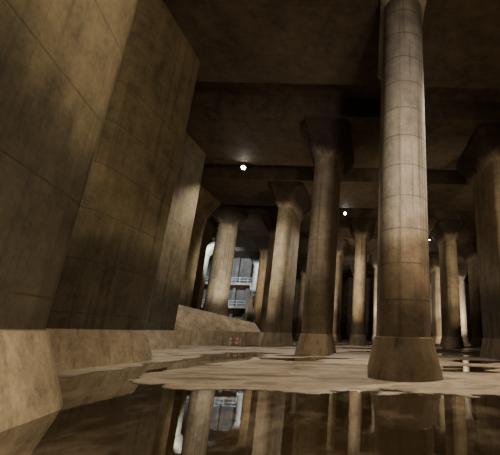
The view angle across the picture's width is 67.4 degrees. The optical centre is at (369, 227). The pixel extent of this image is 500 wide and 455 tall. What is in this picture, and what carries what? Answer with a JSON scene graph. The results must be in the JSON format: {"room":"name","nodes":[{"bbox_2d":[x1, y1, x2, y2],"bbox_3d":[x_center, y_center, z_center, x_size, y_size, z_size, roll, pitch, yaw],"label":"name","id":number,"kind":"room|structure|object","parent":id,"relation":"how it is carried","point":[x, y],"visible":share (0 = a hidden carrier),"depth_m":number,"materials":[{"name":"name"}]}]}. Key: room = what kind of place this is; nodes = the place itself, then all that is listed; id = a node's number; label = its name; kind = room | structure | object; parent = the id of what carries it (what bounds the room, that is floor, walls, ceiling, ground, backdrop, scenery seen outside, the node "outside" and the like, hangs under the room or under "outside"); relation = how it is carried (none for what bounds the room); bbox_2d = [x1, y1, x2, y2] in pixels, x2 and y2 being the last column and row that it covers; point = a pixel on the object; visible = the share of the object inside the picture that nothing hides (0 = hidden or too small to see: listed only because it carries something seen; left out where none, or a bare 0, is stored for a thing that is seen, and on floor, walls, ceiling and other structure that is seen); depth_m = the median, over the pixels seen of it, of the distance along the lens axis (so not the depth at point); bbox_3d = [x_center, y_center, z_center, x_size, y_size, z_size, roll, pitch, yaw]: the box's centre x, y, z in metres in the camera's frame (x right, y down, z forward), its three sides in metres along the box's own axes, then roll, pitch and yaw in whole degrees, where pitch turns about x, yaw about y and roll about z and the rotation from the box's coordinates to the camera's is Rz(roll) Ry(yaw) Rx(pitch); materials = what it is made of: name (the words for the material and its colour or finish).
{"room":"underground cistern","nodes":[
{"label":"underground cistern","id":0,"kind":"room"},
{"bbox_2d":[57,338,499,397],"bbox_3d":[6.037,19.041,55.394,137.000,0.151,145.000,1,-17,0],"label":"floor","id":1,"kind":"structure","parent":0,"point":[330,376],"depth_m":14.44,"materials":[{"name":"concrete"}]},
{"bbox_2d":[0,0,138,431],"bbox_3d":[-7.286,-6.800,7.482,3.440,20.580,8.440,6,-18,-15],"label":"wall","id":2,"kind":"structure","parent":1,"relation":"on","point":[60,60],"depth_m":7.08,"materials":[{"name":"brown concrete"}]},
{"bbox_2d":[45,0,199,370],"bbox_3d":[-13.656,-3.184,19.714,3.440,20.580,8.440,1,-17,0],"label":"wall","id":3,"kind":"structure","parent":1,"relation":"on","point":[98,315],"depth_m":18.25,"materials":[{"name":"brown concrete"}]},
{"bbox_2d":[145,133,205,349],"bbox_3d":[-19.555,0.796,33.093,3.440,20.580,8.440,1,-17,0],"label":"concrete pillar","id":4,"kind":"structure","parent":1,"relation":"on","point":[162,315],"depth_m":33.13,"materials":[{"name":"brown concrete"}]},
{"bbox_2d":[179,185,220,306],"bbox_3d":[-25.454,4.777,46.472,4.600,20.580,9.000,1,-17,0],"label":"concrete pillar","id":5,"kind":"structure","parent":1,"relation":"on","point":[207,203],"depth_m":48.26,"materials":[{"name":"brown concrete"}]},
{"bbox_2d":[190,219,216,308],"bbox_3d":[-31.353,8.757,59.851,4.600,20.580,9.000,1,-17,0],"label":"concrete pillar","id":6,"kind":"structure","parent":1,"relation":"on","point":[209,231],"depth_m":62.15,"materials":[{"name":"brown concrete"}]},
{"bbox_2d":[197,240,213,309],"bbox_3d":[-37.252,12.738,73.230,4.600,20.580,9.000,1,-17,0],"label":"concrete pillar","id":7,"kind":"structure","parent":1,"relation":"on","point":[210,245],"depth_m":75.78,"materials":[{"name":"grey concrete"}]},
{"bbox_2d":[174,305,264,345],"bbox_3d":[-30.728,12.373,47.660,26.000,6.600,22.682,-11,-21,36],"label":"embankment","id":8,"kind":"object","parent":1,"relation":"on","point":[193,326],"visible":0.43,"depth_m":43.43,"materials":[{"name":"grey concrete"}]},
{"bbox_2d":[201,257,256,322],"bbox_3d":[-40.232,13.820,76.873,40.234,20.600,30.357,1,-17,0],"label":"gallery","id":9,"kind":"object","parent":1,"relation":"on","point":[239,304],"visible":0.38,"depth_m":90.26,"materials":[{"name":"concrete"}]},
{"bbox_2d":[228,337,241,346],"bbox_3d":[-14.914,12.686,38.359,1.400,1.019,0.578,7,-18,-16],"label":"barricade","id":10,"kind":"object","parent":1,"relation":"on","point":[230,338],"visible":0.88,"depth_m":38.34,"materials":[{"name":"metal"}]},
{"bbox_2d":[0,349,499,454],"bbox_3d":[6.361,5.758,12.400,135.000,0.001,53.000,1,-17,0],"label":"puddle","id":11,"kind":"object","parent":1,"relation":"on","point":[101,413],"visible":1,"depth_m":6.84,"materials":[{"name":"brown liquid"}]},
{"bbox_2d":[246,252,259,320],"bbox_3d":[-28.156,17.085,86.609,4.600,20.580,9.000,1,-17,0],"label":"concrete pillar","id":12,"kind":"structure","parent":1,"relation":"on","point":[254,256],"depth_m":84.79,"materials":[{"name":"grey concrete"}]},
{"bbox_2d":[252,237,269,327],"bbox_3d":[-22.257,13.105,73.230,4.600,20.580,9.000,1,-17,0],"label":"concrete pillar","id":13,"kind":"structure","parent":1,"relation":"on","point":[262,243],"depth_m":70.76,"materials":[{"name":"beige concrete"}]},
{"bbox_2d":[259,215,276,331],"bbox_3d":[-16.358,9.124,59.851,4.600,20.580,9.000,1,-17,0],"label":"concrete pillar","id":14,"kind":"structure","parent":1,"relation":"on","point":[270,221],"depth_m":57.22,"materials":[{"name":"brown concrete"}]},
{"bbox_2d":[260,181,311,346],"bbox_3d":[-11.358,5.121,46.472,4.600,20.580,9.000,1,-17,0],"label":"concrete pillar","id":15,"kind":"structure","parent":1,"relation":"on","point":[292,199],"depth_m":44.43,"materials":[{"name":"beige concrete"}]},
{"bbox_2d":[291,272,300,337],"bbox_3d":[-24.958,25.413,113.367,4.600,20.580,9.000,1,-17,0],"label":"concrete pillar","id":16,"kind":"structure","parent":1,"relation":"on","point":[298,276],"depth_m":112.08,"materials":[{"name":"concrete"}]},
{"bbox_2d":[294,264,306,338],"bbox_3d":[-19.059,21.432,99.988,4.600,20.580,9.000,1,-17,0],"label":"concrete pillar","id":17,"kind":"structure","parent":1,"relation":"on","point":[301,267],"depth_m":96.89,"materials":[{"name":"concrete"}]},
{"bbox_2d":[294,118,353,355],"bbox_3d":[-4.360,1.167,33.093,4.600,20.580,9.000,1,-17,0],"label":"concrete pillar","id":18,"kind":"structure","parent":1,"relation":"on","point":[329,141],"depth_m":30.57,"materials":[{"name":"brown concrete"}]},
{"bbox_2d":[333,239,348,342],"bbox_3d":[-7.261,13.471,73.230,4.600,20.580,9.000,1,-17,0],"label":"concrete pillar","id":19,"kind":"structure","parent":1,"relation":"on","point":[342,244],"depth_m":71.28,"materials":[{"name":"concrete"}]},
{"bbox_2d":[339,273,347,339],"bbox_3d":[-9.963,25.779,113.367,4.600,20.580,9.000,1,-17,0],"label":"concrete pillar","id":20,"kind":"structure","parent":1,"relation":"on","point":[344,275],"depth_m":112.01,"materials":[{"name":"concrete"}]},
{"bbox_2d":[349,265,354,340],"bbox_3d":[-4.064,21.799,99.988,4.600,20.580,9.000,1,-17,0],"label":"concrete pillar","id":21,"kind":"structure","parent":1,"relation":"on","point":[351,267],"depth_m":98.25,"materials":[{"name":"concrete"}]},
{"bbox_2d":[348,217,374,345],"bbox_3d":[-1.662,9.483,59.851,4.600,20.580,9.000,1,-17,0],"label":"concrete pillar","id":22,"kind":"structure","parent":1,"relation":"on","point":[362,230],"depth_m":57.02,"materials":[{"name":"beige concrete"}]},
{"bbox_2d":[369,254,377,341],"bbox_3d":[1.835,17.818,86.609,4.600,20.580,9.000,1,-17,0],"label":"concrete pillar","id":23,"kind":"structure","parent":1,"relation":"on","point":[372,258],"depth_m":84.23,"materials":[{"name":"concrete"}]},
{"bbox_2d":[367,0,442,381],"bbox_3d":[1.669,-2.810,19.714,3.154,20.580,7.920,1,-17,0],"label":"concrete pillar","id":24,"kind":"structure","parent":1,"relation":"on","point":[403,349],"depth_m":15.71,"materials":[{"name":"concrete"}]},
{"bbox_2d":[429,275,431,336],"bbox_3d":[20.028,26.512,113.367,4.600,20.580,9.000,1,-17,0],"label":"concrete pillar","id":25,"kind":"structure","parent":1,"relation":"on","point":[429,275],"depth_m":110.50,"materials":[{"name":"grey concrete"}]},
{"bbox_2d":[429,256,441,343],"bbox_3d":[16.831,18.185,86.609,4.600,20.580,9.000,1,-17,0],"label":"concrete pillar","id":26,"kind":"structure","parent":1,"relation":"on","point":[434,269],"depth_m":84.75,"materials":[{"name":"grey concrete"}]},
{"bbox_2d":[430,220,464,347],"bbox_3d":[13.633,9.857,59.851,4.600,20.580,9.000,1,-17,0],"label":"concrete pillar","id":27,"kind":"structure","parent":1,"relation":"on","point":[445,233],"depth_m":57.83,"materials":[{"name":"beige concrete"}]},
{"bbox_2d":[458,267,469,342],"bbox_3d":[25.927,22.532,99.988,4.600,20.580,9.000,1,-17,0],"label":"concrete pillar","id":28,"kind":"structure","parent":1,"relation":"on","point":[462,272],"depth_m":96.90,"materials":[{"name":"grey concrete"}]},
{"bbox_2d":[459,242,482,345],"bbox_3d":[22.730,14.204,73.230,4.600,20.580,9.000,1,-17,0],"label":"concrete pillar","id":29,"kind":"structure","parent":1,"relation":"on","point":[469,252],"depth_m":72.12,"materials":[{"name":"concrete"}]},
{"bbox_2d":[456,123,499,359],"bbox_3d":[12.035,1.568,33.093,4.600,20.580,9.000,1,-17,0],"label":"concrete pillar","id":30,"kind":"structure","parent":1,"relation":"on","point":[479,163],"depth_m":32.25,"materials":[{"name":"brown concrete"}]},
{"bbox_2d":[193,81,499,169],"bbox_3d":[6.567,-2.674,62.612,137.000,0.700,146.000,1,-17,0],"label":"ceiling","id":31,"kind":"structure","parent":0,"point":[201,87],"depth_m":31.21,"materials":[{"name":"concrete"}]},
{"bbox_2d":[202,205,247,315],"bbox_3d":[-23.236,5.295,54.700,5.760,16.620,5.760,1,-17,0],"label":"concrete pillar","id":32,"kind":"structure","parent":31,"relation":"attached to","point":[228,218],"depth_m":53.65,"materials":[{"name":"beige concrete"}]},
{"bbox_2d":[163,0,499,88],"bbox_3d":[6.831,-13.467,23.036,136.800,2.020,9.800,1,-17,0],"label":"ceiling beam","id":33,"kind":"structure","parent":31,"relation":"attached to","point":[333,42],"depth_m":23.31,"materials":[{"name":"brown concrete"}]},
{"bbox_2d":[200,164,474,210],"bbox_3d":[6.630,-5.222,49.794,136.800,2.020,9.800,1,-17,0],"label":"ceiling beam","id":34,"kind":"structure","parent":31,"relation":"attached to","point":[229,184],"depth_m":46.21,"materials":[{"name":"brown concrete"}]},
{"bbox_2d":[210,247,466,263],"bbox_3d":[6.327,7.145,89.931,136.800,2.020,9.800,1,-17,0],"label":"ceiling beam","id":35,"kind":"structure","parent":31,"relation":"attached to","point":[240,252],"depth_m":85.87,"materials":[{"name":"concrete"}]},
{"bbox_2d":[206,205,475,235],"bbox_3d":[6.529,-1.100,63.173,136.800,2.020,9.800,1,-17,0],"label":"ceiling beam","id":36,"kind":"structure","parent":31,"relation":"attached to","point":[254,222],"depth_m":58.63,"materials":[{"name":"brown concrete"}]},
{"bbox_2d":[186,94,499,168],"bbox_3d":[6.730,-9.344,36.415,136.800,2.020,9.800,1,-17,0],"label":"ceiling beam","id":37,"kind":"structure","parent":31,"relation":"attached to","point":[229,129],"depth_m":32.96,"materials":[{"name":"brown concrete"}]},
{"bbox_2d":[211,230,476,251],"bbox_3d":[6.428,3.023,76.552,136.800,2.020,9.800,1,-17,0],"label":"ceiling beam","id":38,"kind":"structure","parent":31,"relation":"attached to","point":[244,237],"depth_m":72.97,"materials":[{"name":"brown concrete"}]},
{"bbox_2d":[296,269,467,279],"bbox_3d":[6.126,15.390,116.689,136.800,2.020,9.800,1,-17,0],"label":"ceiling beam","id":39,"kind":"structure","parent":31,"relation":"attached to","point":[370,274],"depth_m":112.90,"materials":[{"name":"concrete"}]},
{"bbox_2d":[297,260,467,272],"bbox_3d":[6.227,11.267,103.310,136.800,2.020,9.800,1,-17,0],"label":"ceiling beam","id":40,"kind":"structure","parent":31,"relation":"attached to","point":[345,266],"depth_m":98.57,"materials":[{"name":"concrete"}]},
{"bbox_2d":[299,278,471,341],"bbox_3d":[5.778,29.612,128.524,137.000,23.200,1.000,1,-17,0],"label":"wall","id":41,"kind":"structure","parent":0,"point":[348,287],"depth_m":127.81,"materials":[{"name":"concrete"}]}
]}

